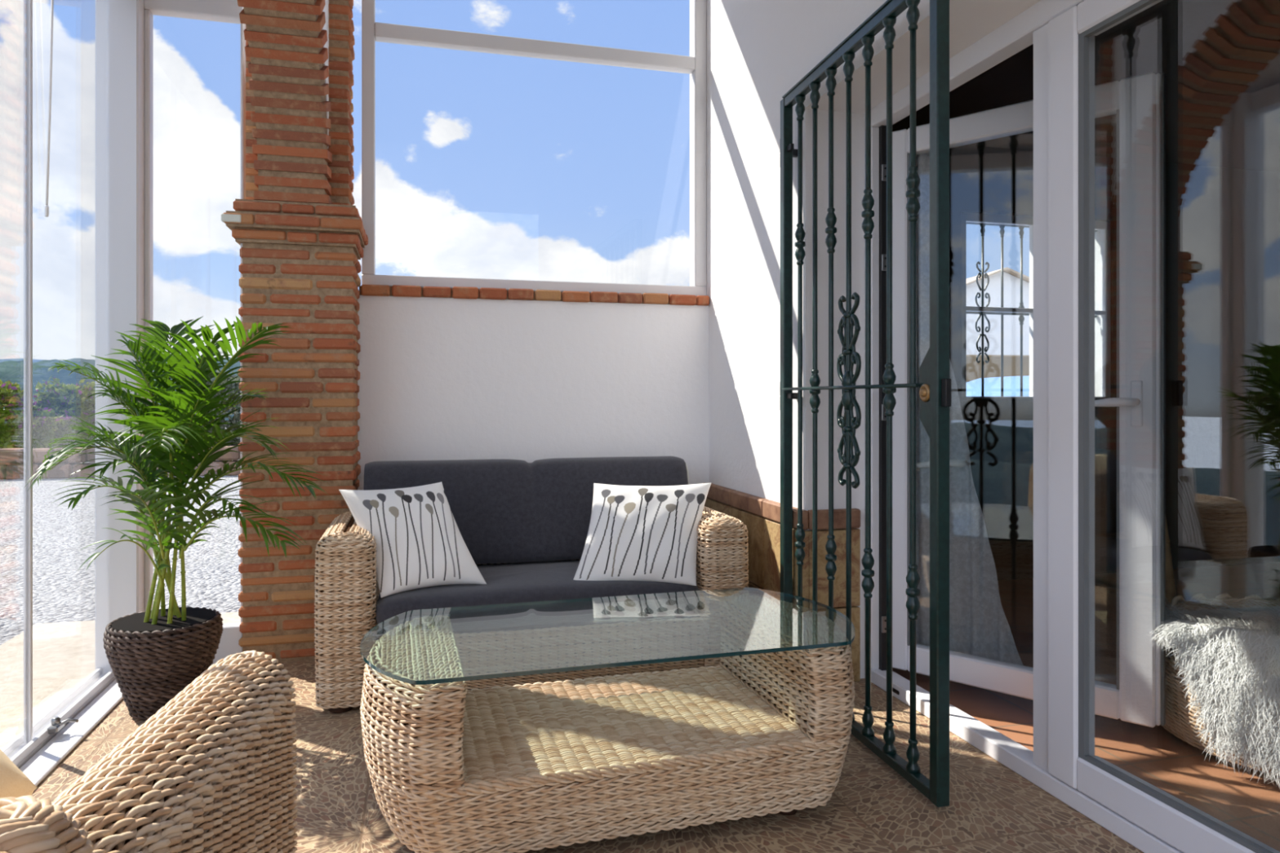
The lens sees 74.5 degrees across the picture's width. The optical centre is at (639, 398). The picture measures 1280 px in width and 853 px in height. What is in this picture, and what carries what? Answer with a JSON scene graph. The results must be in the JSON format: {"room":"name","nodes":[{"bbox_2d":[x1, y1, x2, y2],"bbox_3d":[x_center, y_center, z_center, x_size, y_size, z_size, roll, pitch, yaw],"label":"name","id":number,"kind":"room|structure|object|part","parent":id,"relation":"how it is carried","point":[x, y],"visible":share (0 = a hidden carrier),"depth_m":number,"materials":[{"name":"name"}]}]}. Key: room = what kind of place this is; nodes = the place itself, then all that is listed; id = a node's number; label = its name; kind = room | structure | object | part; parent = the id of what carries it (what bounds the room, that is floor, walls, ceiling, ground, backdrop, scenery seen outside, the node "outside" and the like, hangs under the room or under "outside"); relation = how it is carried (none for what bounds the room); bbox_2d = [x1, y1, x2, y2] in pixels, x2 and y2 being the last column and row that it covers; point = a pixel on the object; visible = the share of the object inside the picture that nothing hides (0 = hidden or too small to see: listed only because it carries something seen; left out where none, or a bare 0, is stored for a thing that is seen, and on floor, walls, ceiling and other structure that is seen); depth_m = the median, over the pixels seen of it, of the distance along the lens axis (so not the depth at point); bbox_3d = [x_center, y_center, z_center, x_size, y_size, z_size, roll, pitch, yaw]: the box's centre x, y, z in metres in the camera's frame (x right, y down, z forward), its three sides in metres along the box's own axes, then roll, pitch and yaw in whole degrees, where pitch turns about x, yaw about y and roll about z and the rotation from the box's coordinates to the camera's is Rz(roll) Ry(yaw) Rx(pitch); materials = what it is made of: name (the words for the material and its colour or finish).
{"room":"sunroom","nodes":[
{"label":"sunroom","id":0,"kind":"room"},
{"bbox_2d":[221,0,368,662],"bbox_3d":[-1.000,-0.615,1.895,0.542,3.330,3.760,0,0,-15],"label":"brick pillar","id":1,"kind":"structure","parent":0,"point":[301,233],"depth_m":3.36,"materials":[{"name":"brick"}]},
{"bbox_2d":[321,0,328,148],"bbox_3d":[-0.992,-1.534,1.871,0.238,1.492,3.675,0,0,-15],"label":"wall","id":2,"kind":"structure","parent":0,"point":[326,10],"depth_m":3.50,"materials":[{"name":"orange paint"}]},
{"bbox_2d":[144,0,245,665],"bbox_3d":[-1.750,-0.300,3.316,0.354,2.700,0.065,0,0,-15],"label":"window","id":3,"kind":"structure","parent":2,"relation":"in","point":[217,11],"depth_m":3.28,"materials":[{"name":"white metal"}]},
{"bbox_2d":[357,295,709,489],"bbox_3d":[-0.473,0.297,4.023,1.660,1.505,0.220,0,0,-15],"label":"wall","id":4,"kind":"structure","parent":0,"point":[441,379],"depth_m":3.90,"materials":[{"name":"white paint"}]},
{"bbox_2d":[361,0,706,296],"bbox_3d":[-0.460,-1.391,3.972,1.620,1.777,0.065,0,0,-15],"label":"window","id":5,"kind":"structure","parent":4,"relation":"in","point":[372,32],"depth_m":3.94,"materials":[{"name":"white metal"}]},
{"bbox_2d":[359,284,709,306],"bbox_3d":[-0.472,-0.477,3.997,1.630,0.055,0.230,0,0,-15],"label":"sill","id":6,"kind":"structure","parent":4,"relation":"on","point":[456,292],"depth_m":3.87,"materials":[{"name":"red brick"}]},
{"bbox_2d":[31,659,1143,852],"bbox_3d":[0.057,1.080,0.765,2.780,0.060,6.450,0,0,-15],"label":"floor","id":7,"kind":"structure","parent":0,"point":[872,808],"depth_m":2.14,"materials":[{"name":"tile"}]},
{"bbox_2d":[0,0,123,786],"bbox_3d":[-1.205,-0.300,0.333,0.170,2.700,5.860,0,0,-15],"label":"sliding door frame","id":8,"kind":"structure","parent":7,"relation":"on","point":[43,743],"depth_m":2.50,"materials":[{"name":"white metal"}]},
{"bbox_2d":[44,0,53,217],"bbox_3d":[-1.839,-0.918,2.621,0.028,0.705,0.012,0,0,-7],"label":"blind cord","id":9,"kind":"object","parent":8,"relation":"hanging from","point":[46,207],"visible":1,"depth_m":2.62,"materials":[{"name":"white plastic"}]},
{"bbox_2d":[95,0,145,673],"bbox_3d":[-1.983,-0.300,3.228,0.145,2.700,0.145,0,0,-15],"label":"post","id":10,"kind":"object","parent":7,"relation":"on","point":[119,24],"visible":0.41,"depth_m":3.16,"materials":[{"name":"white metal"}]},
{"bbox_2d":[0,649,297,852],"bbox_3d":[-0.909,0.684,0.945,0.858,0.732,0.867,0,0,-8],"label":"wicker armchair","id":11,"kind":"object","parent":7,"relation":"on","point":[211,771],"visible":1,"depth_m":1.02,"materials":[{"name":"brown wicker"}]},
{"bbox_2d":[0,749,37,797],"bbox_3d":[-0.850,0.428,0.999,0.410,0.178,0.108,0,0,27],"label":"throw pillow","id":12,"kind":"object","parent":11,"relation":"on","point":[13,782],"visible":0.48,"depth_m":0.96,"materials":[{"name":"beige fabric"}]},
{"bbox_3d":[-0.844,0.662,0.601,0.823,0.688,0.169,0,0,-8],"label":"backrest","id":13,"kind":"part","parent":11,"relation":"part of","materials":[{"name":"wicker"}]},
{"bbox_2d":[24,315,328,719],"bbox_3d":[-1.437,0.380,2.734,0.819,1.335,0.733,0,0,-15],"label":"potted palm","id":14,"kind":"object","parent":7,"relation":"on","point":[153,655],"visible":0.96,"depth_m":2.70,"materials":[{"name":"plant"}]},
{"bbox_2d":[102,606,222,719],"bbox_3d":[-1.597,0.892,2.830,0.351,0.310,0.353,0,0,-15],"label":"basket","id":15,"kind":"object","parent":14,"relation":"attached to","point":[151,660],"depth_m":2.72,"materials":[{"name":"wicker"}]},
{"bbox_2d":[314,456,748,713],"bbox_3d":[-0.433,0.656,3.368,1.553,0.788,0.884,0,0,-15],"label":"wicker sofa","id":16,"kind":"object","parent":7,"relation":"on","point":[524,526],"visible":0.73,"depth_m":3.07,"materials":[{"name":"brown wicker"}]},
{"bbox_3d":[-1.060,0.737,3.092,0.201,0.584,0.648,0,0,-15],"label":"arm","id":17,"kind":"part","parent":16,"relation":"part of","materials":[{"name":"wicker"}]},
{"bbox_2d":[338,481,486,597],"bbox_3d":[-0.814,0.496,3.017,0.486,0.366,0.231,0,0,-24],"label":"throw pillow","id":18,"kind":"object","parent":16,"relation":"on","point":[420,542],"visible":0.98,"depth_m":2.97,"materials":[{"name":"fabric"}]},
{"bbox_3d":[-0.528,0.650,3.727,1.220,0.679,0.130,0,0,-15],"label":"backrest","id":19,"kind":"part","parent":16,"relation":"part of","materials":[{"name":"fabric"}]},
{"bbox_2d":[374,560,699,631],"bbox_3d":[-0.414,0.753,3.294,1.169,0.181,0.730,0,0,-15],"label":"seat cushion","id":20,"kind":"object","parent":16,"relation":"on","point":[521,580],"depth_m":3.00,"materials":[{"name":"grey fabric"}]},
{"bbox_2d":[573,482,711,586],"bbox_3d":[0.014,0.511,3.196,0.555,0.359,0.237,0,0,-4],"label":"throw pillow","id":21,"kind":"object","parent":16,"relation":"on","point":[641,533],"visible":1,"depth_m":3.14,"materials":[{"name":"fabric"}]},
{"bbox_3d":[0.219,0.737,3.546,0.200,0.585,0.872,0,0,-15],"label":"arm","id":22,"kind":"part","parent":16,"relation":"part of","materials":[{"name":"wicker"}]},
{"bbox_2d":[360,587,854,852],"bbox_3d":[-0.065,0.823,2.215,1.292,0.455,0.663,0,0,-15],"label":"coffee table","id":23,"kind":"object","parent":7,"relation":"on","point":[452,768],"visible":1,"depth_m":2.00,"materials":[{"name":"wicker"}]},
{"bbox_3d":[-0.065,0.600,2.215,1.274,0.009,0.647,0,0,-15],"label":"glass","id":24,"kind":"part","parent":23,"relation":"part of","materials":[{"name":"teal"}]},
{"bbox_2d":[689,0,1041,678],"bbox_3d":[1.208,-0.650,1.457,0.320,3.400,6.200,0,0,-15],"label":"wall","id":25,"kind":"structure","parent":0,"point":[757,51],"depth_m":3.38,"materials":[{"name":"white paint"}]},
{"bbox_2d":[703,482,860,681],"bbox_3d":[0.562,0.730,3.617,0.245,0.640,1.094,0,0,-15],"label":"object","id":26,"kind":"structure","parent":25,"relation":"attached to","point":[761,516],"depth_m":3.12,"materials":[{"name":"brown stone"}]},
{"bbox_2d":[779,0,951,807],"bbox_3d":[0.653,-0.043,2.632,0.082,2.146,1.090,0,0,-10],"label":"iron gate","id":27,"kind":"object","parent":25,"relation":"attached to","point":[935,382],"visible":0.91,"depth_m":2.49,"materials":[{"name":"green metal"}]},
{"bbox_3d":[0.630,-0.035,2.667,0.011,0.011,0.926,0,0,-12],"label":"bolt rod","id":28,"kind":"part","parent":27,"relation":"part of","materials":[{"name":"green paint"}]},
{"bbox_3d":[0.750,-0.015,2.191,0.012,0.270,0.067,0,0,-12],"label":"lock plate","id":29,"kind":"part","parent":27,"relation":"part of","materials":[{"name":"green paint"}]},
{"bbox_2d":[864,0,1279,852],"bbox_3d":[1.311,-0.013,1.505,0.076,2.125,3.440,0,0,-15],"label":"door","id":30,"kind":"structure","parent":25,"relation":"in","point":[1063,762],"depth_m":2.19,"materials":[{"name":"white plastic"}]},
{"bbox_2d":[881,72,1165,727],"bbox_3d":[1.228,0.004,2.806,0.891,1.968,0.134,0,0,41],"label":"door","id":31,"kind":"structure","parent":30,"relation":"attached to","point":[1138,696],"depth_m":2.57,"materials":[{"name":"white plastic"}]},
{"bbox_3d":[0.900,-0.830,3.092,0.024,0.060,0.012,0,0,-15],"label":"hinge plate","id":32,"kind":"part","parent":31,"relation":"part of","materials":[{"name":"silver metal"}]},
{"bbox_3d":[0.900,-0.500,3.092,0.024,0.060,0.012,0,0,-15],"label":"hinge plate","id":33,"kind":"part","parent":31,"relation":"part of","materials":[{"name":"silver metal"}]},
{"bbox_3d":[0.900,0.050,3.092,0.024,0.060,0.012,0,0,-15],"label":"hinge plate","id":34,"kind":"part","parent":31,"relation":"part of","materials":[{"name":"silver metal"}]},
{"bbox_3d":[0.900,0.830,3.092,0.024,0.060,0.012,0,0,-15],"label":"hinge plate","id":35,"kind":"part","parent":31,"relation":"part of","materials":[{"name":"silver metal"}]},
{"bbox_2d":[915,152,1022,665],"bbox_3d":[1.254,0.003,2.898,0.730,1.855,0.072,0,0,42],"label":"lace curtain","id":36,"kind":"object","parent":31,"relation":"hanging from","point":[979,625],"visible":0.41,"depth_m":3.01,"materials":[{"name":"white fabric"}]},
{"bbox_3d":[1.443,0.015,2.551,0.144,0.140,0.055,0,0,23],"label":"handle","id":37,"kind":"part","parent":31,"relation":"part of","materials":[{"name":"white plastic"}]},
{"bbox_3d":[1.113,-0.003,2.281,0.062,2.005,0.067,0,0,-15],"label":"post","id":38,"kind":"part","parent":30,"relation":"part of","materials":[{"name":"white plastic"}]},
{"bbox_3d":[1.241,-0.004,1.752,0.066,1.997,1.014,0,0,-15],"label":"frame","id":39,"kind":"part","parent":30,"relation":"part of","materials":[{"name":"white plastic"}]},
{"bbox_2d":[892,0,1279,172],"bbox_3d":[3.365,-1.500,2.647,4.540,0.100,5.400,0,0,-15],"label":"ceiling","id":40,"kind":"structure","parent":0,"point":[1219,60],"depth_m":3.81,"materials":[{"name":"paint"}]},
{"bbox_2d":[892,562,1279,851],"bbox_3d":[3.405,1.080,2.555,4.510,0.060,5.200,0,0,-15],"label":"floor","id":41,"kind":"structure","parent":0,"point":[1154,755],"depth_m":2.69,"materials":[{"name":"ceramic"}]},
{"bbox_2d":[1165,517,1177,604],"bbox_3d":[1.851,0.590,2.963,0.255,0.927,0.043,0,0,-31],"label":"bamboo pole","id":42,"kind":"object","parent":41,"relation":"on","point":[1171,592],"visible":0.2,"depth_m":2.96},
{"bbox_2d":[1162,592,1279,776],"bbox_3d":[2.013,0.853,2.559,0.824,0.360,0.825,0,0,-15],"label":"wicker armchair","id":43,"kind":"object","parent":41,"relation":"on","point":[1177,714],"visible":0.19,"depth_m":2.54,"materials":[{"name":"brown"}]},
{"bbox_2d":[1150,595,1279,787],"bbox_3d":[1.990,0.825,2.404,0.972,0.439,0.632,0,0,5],"label":"fur throw","id":44,"kind":"object","parent":43,"relation":"on","point":[1231,655],"visible":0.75,"depth_m":2.34,"materials":[{"name":"white fur"}]},
{"bbox_2d":[949,144,1279,580],"bbox_3d":[2.438,-0.200,5.062,3.900,2.500,0.202,0,0,-15],"label":"wall","id":45,"kind":"structure","parent":0,"point":[1223,224],"depth_m":5.21,"materials":[{"name":"paint"}]},
{"bbox_2d":[966,222,1029,308],"bbox_3d":[2.121,-0.788,5.008,0.429,0.492,0.033,0,0,-15],"label":"window grille","id":46,"kind":"object","parent":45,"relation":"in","point":[982,225],"depth_m":5.00,"materials":[{"name":"black metal"}]},
{"bbox_3d":[2.310,-0.515,5.058,1.050,1.070,0.020,0,0,-15],"label":"rail","id":47,"kind":"part","parent":46,"relation":"part of","materials":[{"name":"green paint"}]},
{"bbox_2d":[966,311,1029,396],"bbox_3d":[2.121,-0.263,5.008,0.429,0.498,0.033,0,0,-15],"label":"window grille","id":48,"kind":"object","parent":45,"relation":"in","point":[1021,317],"depth_m":4.99,"materials":[{"name":"metal"}]},
{"bbox_2d":[961,212,1110,398],"bbox_3d":[2.333,-0.535,4.971,1.050,1.070,0.040,0,0,-15],"label":"window","id":49,"kind":"structure","parent":45,"relation":"in","point":[1104,227],"depth_m":4.96,"materials":[{"name":"white plastic"}]},
{"label":"outside","id":50,"kind":"structure","parent":0,"visible":0},
{"bbox_2d":[0,357,239,447],"bbox_3d":[-208.779,23.569,403.371,412.188,96.825,193.359,0,0,-15],"label":"hill","id":51,"kind":"structure","parent":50,"point":[12,371],"depth_m":418.05,"materials":[{"name":"green plant"}]},
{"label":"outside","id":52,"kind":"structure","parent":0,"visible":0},
{"bbox_2d":[0,358,41,362],"bbox_3d":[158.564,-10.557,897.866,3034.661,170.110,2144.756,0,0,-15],"label":"hill","id":53,"kind":"structure","parent":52,"point":[14,359],"depth_m":1481.58,"materials":[{"name":"blue"}]},
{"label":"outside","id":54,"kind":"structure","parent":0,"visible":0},
{"bbox_2d":[0,427,239,644],"bbox_3d":[20.184,1.120,23.433,69.000,0.001,85.000,0,0,-15],"label":"ground","id":55,"kind":"structure","parent":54,"point":[62,593],"depth_m":5.92,"materials":[{"name":"grey gravel"}]},
{"bbox_2d":[0,379,71,448],"bbox_3d":[-10.454,0.389,13.611,2.058,1.489,1.513,0,0,-15],"label":"flowering bush","id":56,"kind":"object","parent":55,"relation":"on","point":[11,397],"visible":0.65,"depth_m":13.51,"materials":[{"name":"green plant"}]},
{"bbox_2d":[32,376,95,448],"bbox_3d":[-10.720,0.349,15.827,1.860,1.581,1.530,0,0,-15],"label":"flowering bush","id":57,"kind":"object","parent":55,"relation":"on","point":[64,398],"visible":0.41,"depth_m":15.51,"materials":[{"name":"green plant"}]},
{"bbox_2d":[0,445,239,479],"bbox_3d":[-7.935,0.913,12.012,4.984,0.464,0.427,0,0,-12],"label":"stone wall","id":58,"kind":"structure","parent":55,"relation":"on","point":[11,460],"depth_m":11.79,"materials":[{"name":"beige stone"}]},
{"bbox_2d":[192,368,239,461],"bbox_3d":[-7.131,0.269,14.590,2.240,1.749,1.650,0,0,-15],"label":"shrub","id":59,"kind":"object","parent":55,"relation":"on","point":[237,415],"visible":0.06,"depth_m":14.21,"materials":[{"name":"green plant"}]},
{"bbox_2d":[966,355,1029,382],"bbox_3d":[4.816,0.275,11.130,3.100,1.690,0.250,0,0,-7],"label":"wall","id":60,"kind":"structure","parent":55,"relation":"on","point":[1011,363],"depth_m":10.98,"materials":[{"name":"brown paint"}]},
{"bbox_2d":[966,267,1029,355],"bbox_3d":[6.167,-0.599,17.482,5.200,3.438,5.300,0,0,-7],"label":"house","id":61,"kind":"structure","parent":55,"relation":"on","point":[1011,278],"depth_m":14.99,"materials":[{"name":"paint"}]},
{"bbox_2d":[966,375,1029,396],"bbox_3d":[3.505,0.445,7.600,4.000,1.330,1.620,0,0,-21],"label":"swimming pool","id":62,"kind":"object","parent":55,"relation":"on","point":[1011,384],"visible":0.02,"depth_m":7.21,"materials":[{"name":"blue liquid"}]},
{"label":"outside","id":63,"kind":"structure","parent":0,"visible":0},
{"bbox_2d":[0,611,239,749],"bbox_3d":[-1.244,1.100,0.499,1.350,0.060,7.600,0,0,-15],"label":"ground","id":64,"kind":"structure","parent":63,"point":[64,653],"depth_m":3.35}
]}

